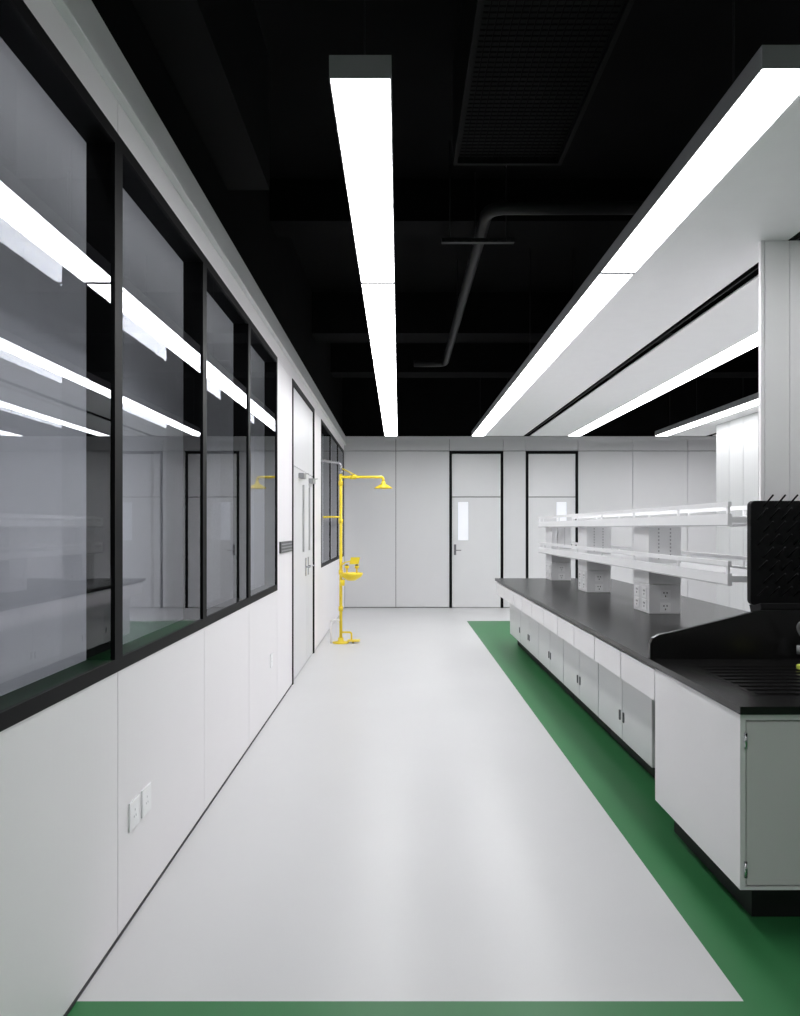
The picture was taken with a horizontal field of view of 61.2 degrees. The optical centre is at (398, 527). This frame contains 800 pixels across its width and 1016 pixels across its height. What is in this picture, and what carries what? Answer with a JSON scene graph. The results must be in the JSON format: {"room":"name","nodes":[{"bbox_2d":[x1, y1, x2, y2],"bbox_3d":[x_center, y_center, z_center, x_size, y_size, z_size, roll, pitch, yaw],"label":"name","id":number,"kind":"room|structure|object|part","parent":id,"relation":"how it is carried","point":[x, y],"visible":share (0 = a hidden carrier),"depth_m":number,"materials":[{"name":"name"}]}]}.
{"room":"laboratory","nodes":[
{"label":"laboratory","id":0,"kind":"room"},
{"bbox_2d":[0,37,263,695],"bbox_3d":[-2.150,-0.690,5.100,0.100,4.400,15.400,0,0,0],"label":"window","id":1,"kind":"structure","parent":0,"point":[43,156],"depth_m":4.33,"materials":[{"name":"glass"}]},
{"bbox_2d":[0,0,344,1015],"bbox_3d":[-1.080,-0.690,5.100,0.100,4.400,15.400,0,0,0],"label":"wall","id":2,"kind":"structure","parent":0,"point":[178,719],"depth_m":2.75,"materials":[{"name":"white paint"}]},
{"bbox_2d":[0,0,118,731],"bbox_3d":[-1.078,-0.458,1.930,0.104,1.965,1.100,0,0,0],"label":"window","id":3,"kind":"structure","parent":2,"relation":"in","point":[20,30],"depth_m":2.45,"materials":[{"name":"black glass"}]},
{"bbox_2d":[129,794,139,832],"bbox_3d":[-1.026,1.105,2.625,0.007,0.110,0.096,0,0,0],"label":"wall socket","id":4,"kind":"object","parent":2,"relation":"attached to","point":[134,805],"visible":1,"depth_m":2.62,"materials":[{"name":"white plastic"}]},
{"bbox_2d":[141,782,150,817],"bbox_3d":[-1.026,1.105,2.750,0.007,0.110,0.096,0,0,0],"label":"wall socket","id":5,"kind":"object","parent":2,"relation":"attached to","point":[146,792],"visible":1,"depth_m":2.74,"materials":[{"name":"white plastic"}]},
{"bbox_2d":[119,136,204,670],"bbox_3d":[-1.078,-0.458,3.030,0.104,1.965,1.100,0,0,0],"label":"window","id":6,"kind":"structure","parent":2,"relation":"in","point":[133,179],"depth_m":3.55,"materials":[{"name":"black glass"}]},
{"bbox_2d":[63,684,291,1015],"bbox_3d":[-1.035,1.504,1.950,0.014,0.013,9.100,0,0,0],"label":"baseboard","id":7,"kind":"structure","parent":2,"relation":"attached to","point":[214,797],"depth_m":2.81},
{"bbox_2d":[51,0,345,444],"bbox_3d":[-1.012,-1.635,5.100,0.035,0.150,15.400,0,0,0],"label":"trim","id":8,"kind":"structure","parent":2,"relation":"attached to","point":[82,17],"depth_m":2.88,"materials":[{"name":"grey metal"}]},
{"bbox_2d":[205,256,249,626],"bbox_3d":[-1.078,-0.458,4.115,0.104,1.965,1.070,0,0,0],"label":"window","id":9,"kind":"structure","parent":2,"relation":"in","point":[217,289],"depth_m":4.62,"materials":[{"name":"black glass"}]},
{"bbox_2d":[250,320,277,603],"bbox_3d":[-1.078,-0.458,5.185,0.104,1.965,1.070,0,0,0],"label":"window","id":10,"kind":"structure","parent":2,"relation":"in","point":[258,343],"depth_m":5.69,"materials":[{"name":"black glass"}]},
{"bbox_2d":[270,652,272,667],"bbox_3d":[-1.026,1.063,5.450,0.007,0.110,0.096,0,0,0],"label":"wall socket","id":11,"kind":"object","parent":2,"relation":"attached to","point":[271,654],"visible":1,"depth_m":5.43,"materials":[{"name":"white plastic"}]},
{"bbox_2d":[279,541,291,553],"bbox_3d":[-1.020,0.170,6.120,0.020,0.100,0.600,0,0,0],"label":"wall plate","id":12,"kind":"object","parent":2,"relation":"attached to","point":[285,546],"visible":1,"depth_m":6.04,"materials":[{"name":"grey metal"}]},
{"bbox_2d":[292,378,317,684],"bbox_3d":[-1.052,0.035,7.360,0.156,2.950,1.680,0,0,0],"label":"door","id":13,"kind":"structure","parent":2,"relation":"in","point":[303,412],"depth_m":7.28,"materials":[{"name":"white metal"}]},
{"bbox_3d":[-1.059,-1.004,7.360,0.042,0.767,1.574,0,0,0],"label":"transom panel","id":14,"kind":"part","parent":13,"relation":"part of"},
{"bbox_3d":[-1.008,0.430,7.462,0.061,0.200,0.130,0,0,0],"label":"handle","id":15,"kind":"part","parent":13,"relation":"part of","materials":[{"name":"silver metal"}]},
{"bbox_2d":[321,419,330,567],"bbox_3d":[-1.078,-0.458,9.550,0.104,1.965,1.220,0,0,0],"label":"window","id":16,"kind":"structure","parent":2,"relation":"in","point":[325,431],"depth_m":10.13,"materials":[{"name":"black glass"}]},
{"bbox_2d":[331,433,337,562],"bbox_3d":[-1.078,-0.458,10.770,0.104,1.965,1.220,0,0,0],"label":"window","id":17,"kind":"structure","parent":2,"relation":"in","point":[334,444],"depth_m":10.85,"materials":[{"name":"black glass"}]},
{"bbox_2d":[338,443,343,558],"bbox_3d":[-1.078,-0.458,11.990,0.104,1.965,1.220,0,0,0],"label":"window","id":18,"kind":"structure","parent":2,"relation":"in","point":[340,450],"depth_m":12.39,"materials":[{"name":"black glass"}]},
{"bbox_2d":[67,607,799,1015],"bbox_3d":[2.750,1.560,5.250,9.900,0.100,15.700,0,0,0],"label":"floor","id":19,"kind":"structure","parent":0,"point":[426,821],"depth_m":2.96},
{"bbox_2d":[321,459,391,643],"bbox_3d":[-0.556,0.302,8.900,0.942,2.416,0.300,0,0,0],"label":"shower","id":20,"kind":"object","parent":19,"relation":"on","point":[350,576],"visible":1,"depth_m":8.88,"materials":[{"name":"yellow paint"}]},
{"bbox_3d":[-0.881,-0.145,8.900,0.233,0.025,0.080,0,0,0],"label":"pull lever","id":21,"kind":"part","parent":20,"relation":"part of","materials":[{"name":"yellow paint"}]},
{"bbox_3d":[-0.652,0.440,8.808,0.293,0.119,0.098,0,0,23],"label":"push plate","id":22,"kind":"part","parent":20,"relation":"part of","materials":[{"name":"yellow paint"}]},
{"bbox_2d":[340,572,362,580],"bbox_3d":[-0.625,0.640,8.900,0.300,0.100,0.300,0,0,0],"label":"bowl","id":23,"kind":"object","parent":20,"relation":"on","point":[350,576],"depth_m":8.81,"materials":[{"name":"yellow paint"}]},
{"bbox_3d":[-0.485,-0.689,8.900,0.595,0.197,0.058,0,0,0],"label":"shower arm","id":24,"kind":"part","parent":20,"relation":"part of","materials":[{"name":"yellow paint"}]},
{"bbox_2d":[510,604,527,653],"bbox_3d":[2.006,1.110,8.465,1.129,0.800,0.770,0,0,0],"label":"base cabinet","id":25,"kind":"object","parent":19,"relation":"on","point":[515,613],"visible":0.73,"depth_m":8.43,"materials":[{"name":"white metal"}]},
{"bbox_3d":[1.460,1.046,8.465,0.019,0.661,0.760,0,0,0],"label":"door","id":26,"kind":"part","parent":25,"relation":"part of","materials":[{"name":"white metal"}]},
{"bbox_2d":[521,611,546,672],"bbox_3d":[2.006,1.110,7.550,1.129,0.800,1.044,0,0,0],"label":"base cabinet","id":27,"kind":"object","parent":19,"relation":"on","point":[529,626],"visible":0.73,"depth_m":7.46,"materials":[{"name":"white metal"}]},
{"bbox_3d":[1.460,1.046,7.811,0.019,0.661,0.511,0,0,0],"label":"door","id":28,"kind":"part","parent":27,"relation":"part of","materials":[{"name":"white metal"}]},
{"bbox_3d":[1.460,1.046,7.290,0.019,0.661,0.511,0,0,0],"label":"door","id":29,"kind":"part","parent":27,"relation":"part of","materials":[{"name":"white metal"}]},
{"bbox_2d":[539,623,573,698],"bbox_3d":[2.006,1.110,6.500,1.129,0.800,1.044,0,0,0],"label":"base cabinet","id":30,"kind":"object","parent":19,"relation":"on","point":[551,646],"visible":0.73,"depth_m":6.44,"materials":[{"name":"white metal"}]},
{"bbox_3d":[1.460,1.046,6.761,0.019,0.661,0.511,0,0,0],"label":"door","id":31,"kind":"part","parent":30,"relation":"part of","materials":[{"name":"white laminate"}]},
{"bbox_3d":[1.460,1.046,6.239,0.019,0.661,0.511,0,0,0],"label":"door","id":32,"kind":"part","parent":30,"relation":"part of","materials":[{"name":"white metal"}]},
{"bbox_2d":[564,640,610,734],"bbox_3d":[2.006,1.110,5.450,1.129,0.800,1.044,0,0,0],"label":"base cabinet","id":33,"kind":"object","parent":19,"relation":"on","point":[581,672],"visible":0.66,"depth_m":5.35,"materials":[{"name":"white metal"}]},
{"bbox_3d":[1.460,1.046,5.710,0.019,0.661,0.511,0,0,0],"label":"door","id":34,"kind":"part","parent":33,"relation":"part of","materials":[{"name":"white metal"}]},
{"bbox_3d":[1.460,1.046,5.189,0.019,0.661,0.511,0,0,0],"label":"door","id":35,"kind":"part","parent":33,"relation":"part of","materials":[{"name":"white metal"}]},
{"bbox_2d":[599,664,654,778],"bbox_3d":[2.006,1.110,4.400,1.129,0.800,1.044,0,0,0],"label":"base cabinet","id":36,"kind":"object","parent":19,"relation":"on","point":[629,713],"visible":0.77,"depth_m":4.30,"materials":[{"name":"white metal"}]},
{"bbox_3d":[1.460,1.046,4.660,0.019,0.661,0.511,0,0,0],"label":"door","id":37,"kind":"part","parent":36,"relation":"part of","materials":[{"name":"white metal"}]},
{"bbox_3d":[1.460,1.046,4.139,0.019,0.661,0.511,0,0,0],"label":"door","id":38,"kind":"part","parent":36,"relation":"part of","materials":[{"name":"white metal"}]},
{"bbox_2d":[655,668,799,916],"bbox_3d":[2.010,1.100,2.933,1.470,0.820,0.875,0,0,0],"label":"base cabinet","id":39,"kind":"object","parent":19,"relation":"on","point":[728,781],"visible":0.94,"depth_m":2.63,"materials":[{"name":"white metal"}]},
{"bbox_2d":[495,578,799,714],"bbox_3d":[2.010,0.675,5.700,1.500,0.030,6.400,0,0,0],"label":"countertop","id":40,"kind":"structure","parent":39,"relation":"on","point":[612,617],"depth_m":4.73,"materials":[{"name":"black stone"}]},
{"bbox_2d":[497,582,513,604],"bbox_3d":[1.360,0.777,8.205,0.170,0.175,1.310,0,0,0],"label":"drawer unit","id":41,"kind":"object","parent":40,"relation":"attached to","point":[503,591],"visible":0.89,"depth_m":8.11,"materials":[{"name":"white metal"}]},
{"bbox_2d":[513,591,532,617],"bbox_3d":[1.360,0.777,7.025,0.170,0.175,1.050,0,0,0],"label":"drawer unit","id":42,"kind":"object","parent":40,"relation":"attached to","point":[522,603],"visible":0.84,"depth_m":6.99,"materials":[{"name":"white metal"}]},
{"bbox_2d":[532,602,558,634],"bbox_3d":[1.360,0.777,5.975,0.170,0.175,1.050,0,0,0],"label":"drawer unit","id":43,"kind":"object","parent":40,"relation":"attached to","point":[545,617],"visible":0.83,"depth_m":5.89,"materials":[{"name":"white metal"}]},
{"bbox_2d":[558,616,594,659],"bbox_3d":[1.360,0.777,4.935,0.170,0.175,1.030,0,0,0],"label":"drawer unit","id":44,"kind":"object","parent":40,"relation":"attached to","point":[581,639],"visible":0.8,"depth_m":4.84,"materials":[{"name":"white metal"}]},
{"bbox_2d":[595,636,654,700],"bbox_3d":[1.360,0.777,3.897,0.170,0.175,1.045,0,0,0],"label":"drawer unit","id":45,"kind":"object","parent":40,"relation":"attached to","point":[632,670],"visible":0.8,"depth_m":3.79,"materials":[{"name":"white metal"}]},
{"bbox_2d":[538,502,746,613],"bbox_3d":[2.074,0.256,6.375,0.462,0.808,5.150,0,0,0],"label":"shelf","id":46,"kind":"object","parent":40,"relation":"on","point":[657,562],"visible":1,"depth_m":5.25,"materials":[{"name":"white metal"}]},
{"bbox_2d":[558,566,564,570],"bbox_3d":[2.045,0.510,8.517,0.080,0.070,0.006,0,0,0],"label":"socket","id":47,"kind":"object","parent":46,"relation":"attached to","point":[560,568],"depth_m":8.51,"materials":[{"name":"white plastic"}]},
{"bbox_2d":[558,574,564,578],"bbox_3d":[2.045,0.610,8.517,0.080,0.070,0.006,0,0,0],"label":"socket","id":48,"kind":"object","parent":46,"relation":"attached to","point":[560,576],"depth_m":8.51,"materials":[{"name":"white plastic"}]},
{"bbox_2d":[595,574,602,580],"bbox_3d":[2.045,0.510,6.917,0.080,0.070,0.006,0,0,0],"label":"socket","id":49,"kind":"object","parent":46,"relation":"attached to","point":[598,577],"depth_m":6.92,"materials":[{"name":"grey plastic"}]},
{"bbox_2d":[595,584,602,590],"bbox_3d":[2.045,0.610,6.917,0.080,0.070,0.006,0,0,0],"label":"socket","id":50,"kind":"object","parent":46,"relation":"attached to","point":[598,587],"depth_m":6.92,"materials":[{"name":"grey plastic"}]},
{"bbox_3d":[1.857,-0.114,6.375,0.020,0.068,5.150,0,0,0],"label":"guard rail","id":51,"kind":"part","parent":46,"relation":"part of","materials":[{"name":"white metal"}]},
{"bbox_3d":[1.857,0.221,6.375,0.020,0.068,5.150,0,0,0],"label":"guard rail","id":52,"kind":"part","parent":46,"relation":"part of","materials":[{"name":"white metal"}]},
{"bbox_2d":[635,585,638,595],"bbox_3d":[1.917,0.500,5.450,0.007,0.080,0.090,0,0,0],"label":"socket","id":53,"kind":"object","parent":46,"relation":"attached to","point":[636,586],"depth_m":5.45,"materials":[{"name":"white plastic"}]},
{"bbox_2d":[635,596,638,606],"bbox_3d":[1.917,0.595,5.450,0.007,0.080,0.090,0,0,0],"label":"socket","id":54,"kind":"object","parent":46,"relation":"attached to","point":[636,597],"depth_m":5.45,"materials":[{"name":"white plastic"}]},
{"bbox_2d":[642,586,646,597],"bbox_3d":[1.917,0.500,5.290,0.007,0.080,0.090,0,0,0],"label":"socket","id":55,"kind":"object","parent":46,"relation":"attached to","point":[644,588],"depth_m":5.28,"materials":[{"name":"white plastic"}]},
{"bbox_2d":[642,598,646,609],"bbox_3d":[1.917,0.595,5.290,0.007,0.080,0.090,0,0,0],"label":"socket","id":56,"kind":"object","parent":46,"relation":"attached to","point":[644,600],"depth_m":5.28,"materials":[{"name":"white plastic"}]},
{"bbox_3d":[2.293,-0.114,6.375,0.020,0.068,5.150,0,0,0],"label":"guard rail","id":57,"kind":"part","parent":46,"relation":"part of","materials":[{"name":"white metal"}]},
{"bbox_3d":[2.293,0.221,6.375,0.020,0.068,5.150,0,0,0],"label":"guard rail","id":58,"kind":"part","parent":46,"relation":"part of","materials":[{"name":"white metal"}]},
{"bbox_2d":[660,590,670,598],"bbox_3d":[2.045,0.510,5.197,0.080,0.070,0.006,0,0,0],"label":"socket","id":59,"kind":"object","parent":46,"relation":"attached to","point":[664,594],"depth_m":5.19,"materials":[{"name":"grey plastic"}]},
{"bbox_2d":[660,603,670,611],"bbox_3d":[2.045,0.610,5.197,0.080,0.070,0.006,0,0,0],"label":"socket","id":60,"kind":"object","parent":46,"relation":"attached to","point":[664,607],"depth_m":5.19,"materials":[{"name":"grey plastic"}]},
{"bbox_2d":[648,610,799,658],"bbox_3d":[2.010,0.537,3.422,1.490,0.244,0.025,0,0,0],"label":"guard","id":61,"kind":"object","parent":40,"relation":"on","point":[761,634],"visible":1,"depth_m":3.41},
{"bbox_2d":[693,666,799,695],"bbox_3d":[1.675,0.657,2.950,0.550,0.006,0.570,0,0,0],"label":"drainboard","id":62,"kind":"object","parent":40,"relation":"on","point":[755,680],"visible":1,"depth_m":2.96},
{"bbox_2d":[747,494,799,611],"bbox_3d":[2.185,0.243,3.589,0.630,0.835,0.162,0,0,0],"label":"drying rack","id":63,"kind":"object","parent":40,"relation":"on","point":[773,527],"visible":0.96,"depth_m":3.60,"materials":[{"name":"black plastic"}]},
{"bbox_2d":[749,603,799,611],"bbox_3d":[2.185,0.423,3.577,0.610,0.064,0.124,0,0,0],"label":"drip tray","id":64,"kind":"object","parent":63,"relation":"on","point":[753,606],"depth_m":3.52,"materials":[{"name":"black plastic"}]},
{"bbox_2d":[759,241,799,500],"bbox_3d":[2.375,-0.464,3.920,0.750,2.248,0.360,0,0,0],"label":"column","id":65,"kind":"structure","parent":40,"relation":"on","point":[779,261],"depth_m":3.74,"materials":[{"name":"white metal"}]},
{"bbox_3d":[2.009,-0.464,3.752,0.018,2.248,0.025,0,0,0],"label":"panel","id":66,"kind":"part","parent":65,"relation":"part of","materials":[{"name":"white paint"}]},
{"bbox_3d":[2.090,-0.464,3.752,0.135,2.248,0.025,0,0,0],"label":"panel","id":67,"kind":"part","parent":65,"relation":"part of","materials":[{"name":"white paint"}]},
{"bbox_3d":[2.455,-0.464,3.752,0.589,2.248,0.025,0,0,0],"label":"panel","id":68,"kind":"part","parent":65,"relation":"part of","materials":[{"name":"white paint"}]},
{"bbox_2d":[796,622,799,653],"bbox_3d":[2.023,0.542,3.194,0.113,0.234,0.271,0,0,-26],"label":"faucet","id":69,"kind":"object","parent":40,"relation":"on","point":[798,624],"visible":1,"depth_m":3.28,"materials":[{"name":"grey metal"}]},
{"bbox_3d":[2.021,0.505,3.190,0.094,0.159,0.276,0,0,-31],"label":"spout","id":70,"kind":"part","parent":69,"relation":"part of","materials":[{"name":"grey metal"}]},
{"bbox_3d":[1.653,1.030,2.541,0.707,0.612,0.018,0,0,0],"label":"door","id":71,"kind":"part","parent":39,"relation":"part of","materials":[{"name":"grey metal"}]},
{"bbox_2d":[716,412,758,611],"bbox_3d":[5.200,-0.039,9.230,0.600,3.098,2.448,0,0,0],"label":"column","id":72,"kind":"structure","parent":19,"relation":"on","point":[737,440],"depth_m":9.83,"materials":[{"name":"white paint"}]},
{"bbox_2d":[253,0,799,342],"bbox_3d":[2.750,-2.940,5.250,9.900,0.100,15.700,0,0,0],"label":"ceiling","id":73,"kind":"structure","parent":0,"point":[669,66],"depth_m":4.63,"materials":[{"name":"black paint"}]},
{"bbox_2d":[131,0,269,189],"bbox_3d":[-0.930,-2.490,0.795,0.260,0.800,6.790,0,0,0],"label":"air duct","id":74,"kind":"object","parent":73,"relation":"hanging from","point":[214,53],"visible":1,"depth_m":3.35,"materials":[{"name":"black metal"}]},
{"bbox_2d":[329,0,396,435],"bbox_3d":[-0.137,-2.239,7.045,0.220,1.303,9.310,0,0,0],"label":"ceiling lamp","id":75,"kind":"object","parent":73,"relation":"hanging from","point":[361,85],"visible":1,"depth_m":3.17,"materials":[{"name":"white plastic"}]},
{"bbox_2d":[331,79,393,281],"bbox_3d":[-0.137,-1.595,3.390,0.210,0.014,1.962,0,0,0],"label":"diffuser","id":76,"kind":"object","parent":75,"relation":"attached to","point":[362,107],"depth_m":2.97,"materials":[{"name":"white plastic"}]},
{"bbox_2d":[362,284,396,435],"bbox_3d":[-0.137,-1.595,8.045,0.210,0.014,7.272,0,0,0],"label":"diffuser","id":77,"kind":"object","parent":75,"relation":"attached to","point":[379,299],"depth_m":5.83,"materials":[{"name":"white plastic"}]},
{"bbox_2d":[442,141,514,243],"bbox_3d":[0.590,-2.510,5.058,0.540,0.760,0.045,0,0,0],"label":"bracket","id":78,"kind":"object","parent":73,"relation":"hanging from","point":[449,240],"visible":0.95,"depth_m":5.06,"materials":[{"name":"black metal"}]},
{"bbox_2d":[312,292,732,341],"bbox_3d":[3.265,-2.640,8.500,8.670,0.500,0.400,0,0,0],"label":"ceiling beam","id":79,"kind":"structure","parent":73,"relation":"attached to","point":[336,316],"depth_m":8.30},
{"bbox_2d":[414,172,643,366],"bbox_3d":[0.658,-2.528,6.784,1.299,0.724,4.786,0,0,-17],"label":"ceiling pipe","id":80,"kind":"object","parent":73,"relation":"hanging from","point":[495,209],"visible":0.98,"depth_m":4.72,"materials":[{"name":"black metal"}]},
{"bbox_2d":[270,179,799,236],"bbox_3d":[3.265,-2.715,5.750,8.670,0.350,0.300,0,0,0],"label":"ceiling beam","id":81,"kind":"structure","parent":73,"relation":"attached to","point":[298,207],"depth_m":5.60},
{"bbox_2d":[453,0,634,165],"bbox_3d":[0.680,-2.585,2.380,0.680,0.610,3.760,0,0,0],"label":"ceiling vent","id":82,"kind":"object","parent":73,"relation":"hanging from","point":[527,73],"visible":1,"depth_m":3.47,"materials":[{"name":"black metal"}]},
{"bbox_2d":[331,343,758,377],"bbox_3d":[3.265,-2.665,10.800,8.670,0.450,0.400,0,0,0],"label":"ceiling beam","id":83,"kind":"structure","parent":73,"relation":"attached to","point":[348,360],"depth_m":10.60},
{"bbox_2d":[472,0,799,435],"bbox_3d":[1.702,-2.239,7.020,0.895,1.303,9.360,0,0,0],"label":"ceiling light panel","id":84,"kind":"object","parent":73,"relation":"hanging from","point":[734,187],"visible":0.94,"depth_m":3.76,"materials":[{"name":"white plastic"}]},
{"bbox_2d":[472,274,632,435],"bbox_3d":[1.363,-1.595,7.960,0.205,0.014,7.442,0,0,0],"label":"diffuser","id":85,"kind":"object","parent":84,"relation":"attached to","point":[599,292],"depth_m":5.71,"materials":[{"name":"white plastic"}]},
{"bbox_2d":[527,235,799,434],"bbox_3d":[2.210,-1.607,7.020,0.010,0.015,9.360,0,0,0],"label":"track","id":86,"kind":"object","parent":84,"relation":"attached to","point":[798,236],"visible":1,"depth_m":5.44,"materials":[{"name":"black metal"}]},
{"bbox_2d":[602,69,799,271],"bbox_3d":[1.363,-1.595,3.280,0.205,0.014,1.842,0,0,0],"label":"diffuser","id":87,"kind":"object","parent":84,"relation":"attached to","point":[766,95],"depth_m":2.93,"materials":[{"name":"white plastic"}]},
{"bbox_2d":[530,274,758,435],"bbox_3d":[2.700,-2.239,7.020,0.860,1.303,9.360,0,0,0],"label":"ceiling light panel","id":88,"kind":"object","parent":73,"relation":"hanging from","point":[729,328],"visible":0.62,"depth_m":6.50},
{"bbox_2d":[569,332,758,435],"bbox_3d":[3.022,-1.595,7.960,0.205,0.014,7.442,0,0,0],"label":"diffuser","id":89,"kind":"object","parent":88,"relation":"attached to","point":[751,341],"depth_m":7.24,"materials":[{"name":"white plastic"}]},
{"bbox_2d":[655,378,758,435],"bbox_3d":[4.860,-2.239,7.020,0.880,1.303,9.360,0,0,0],"label":"lamp canopy","id":90,"kind":"object","parent":73,"relation":"hanging from","point":[704,424],"visible":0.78,"depth_m":10.00,"materials":[{"name":"white metal"}]},
{"bbox_2d":[656,399,758,435],"bbox_3d":[4.527,-1.595,7.960,0.205,0.014,7.442,0,0,0],"label":"diffuser","id":91,"kind":"object","parent":90,"relation":"attached to","point":[745,404],"depth_m":9.74,"materials":[{"name":"white plastic"}]},
{"bbox_3d":[4.968,-1.596,7.020,0.665,0.012,9.360,0,0,0],"label":"canopy panel","id":92,"kind":"part","parent":90,"relation":"part of","materials":[{"name":"white plastic"}]},
{"bbox_2d":[322,378,758,606],"bbox_3d":[2.750,-0.690,12.880,9.900,4.400,0.160,0,0,0],"label":"wall","id":93,"kind":"structure","parent":0,"point":[399,535],"depth_m":12.80,"materials":[{"name":"white paint"}]},
{"bbox_2d":[449,451,502,607],"bbox_3d":[1.462,0.029,12.796,1.015,2.962,0.108,0,0,0],"label":"door","id":94,"kind":"structure","parent":93,"relation":"in","point":[475,477],"depth_m":12.80,"materials":[{"name":"white metal"}]},
{"bbox_3d":[1.215,-0.130,12.822,0.190,0.720,0.015,0,0,0],"label":"vision panel","id":95,"kind":"part","parent":94,"relation":"part of","materials":[{"name":"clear glass"}]},
{"bbox_3d":[1.462,-0.998,12.825,0.917,0.805,0.040,0,0,0],"label":"transom panel","id":96,"kind":"part","parent":94,"relation":"part of","materials":[{"name":"white metal"}]},
{"bbox_2d":[346,436,715,438],"bbox_3d":[3.285,-1.705,12.785,8.630,0.050,0.030,0,0,0],"label":"trim","id":97,"kind":"structure","parent":93,"relation":"attached to","point":[347,437],"depth_m":12.77,"materials":[{"name":"grey metal"}]},
{"bbox_2d":[526,451,577,577],"bbox_3d":[2.893,0.029,12.796,0.985,2.962,0.108,0,0,0],"label":"door","id":98,"kind":"structure","parent":93,"relation":"in","point":[551,476],"depth_m":12.80,"materials":[{"name":"white metal"}]},
{"bbox_3d":[2.893,-0.998,12.825,0.887,0.805,0.040,0,0,0],"label":"transom panel","id":99,"kind":"part","parent":98,"relation":"part of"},
{"bbox_3d":[3.075,-0.130,12.822,0.190,0.720,0.015,0,0,0],"label":"vision panel","id":100,"kind":"part","parent":98,"relation":"part of","materials":[{"name":"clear glass"}]}
]}

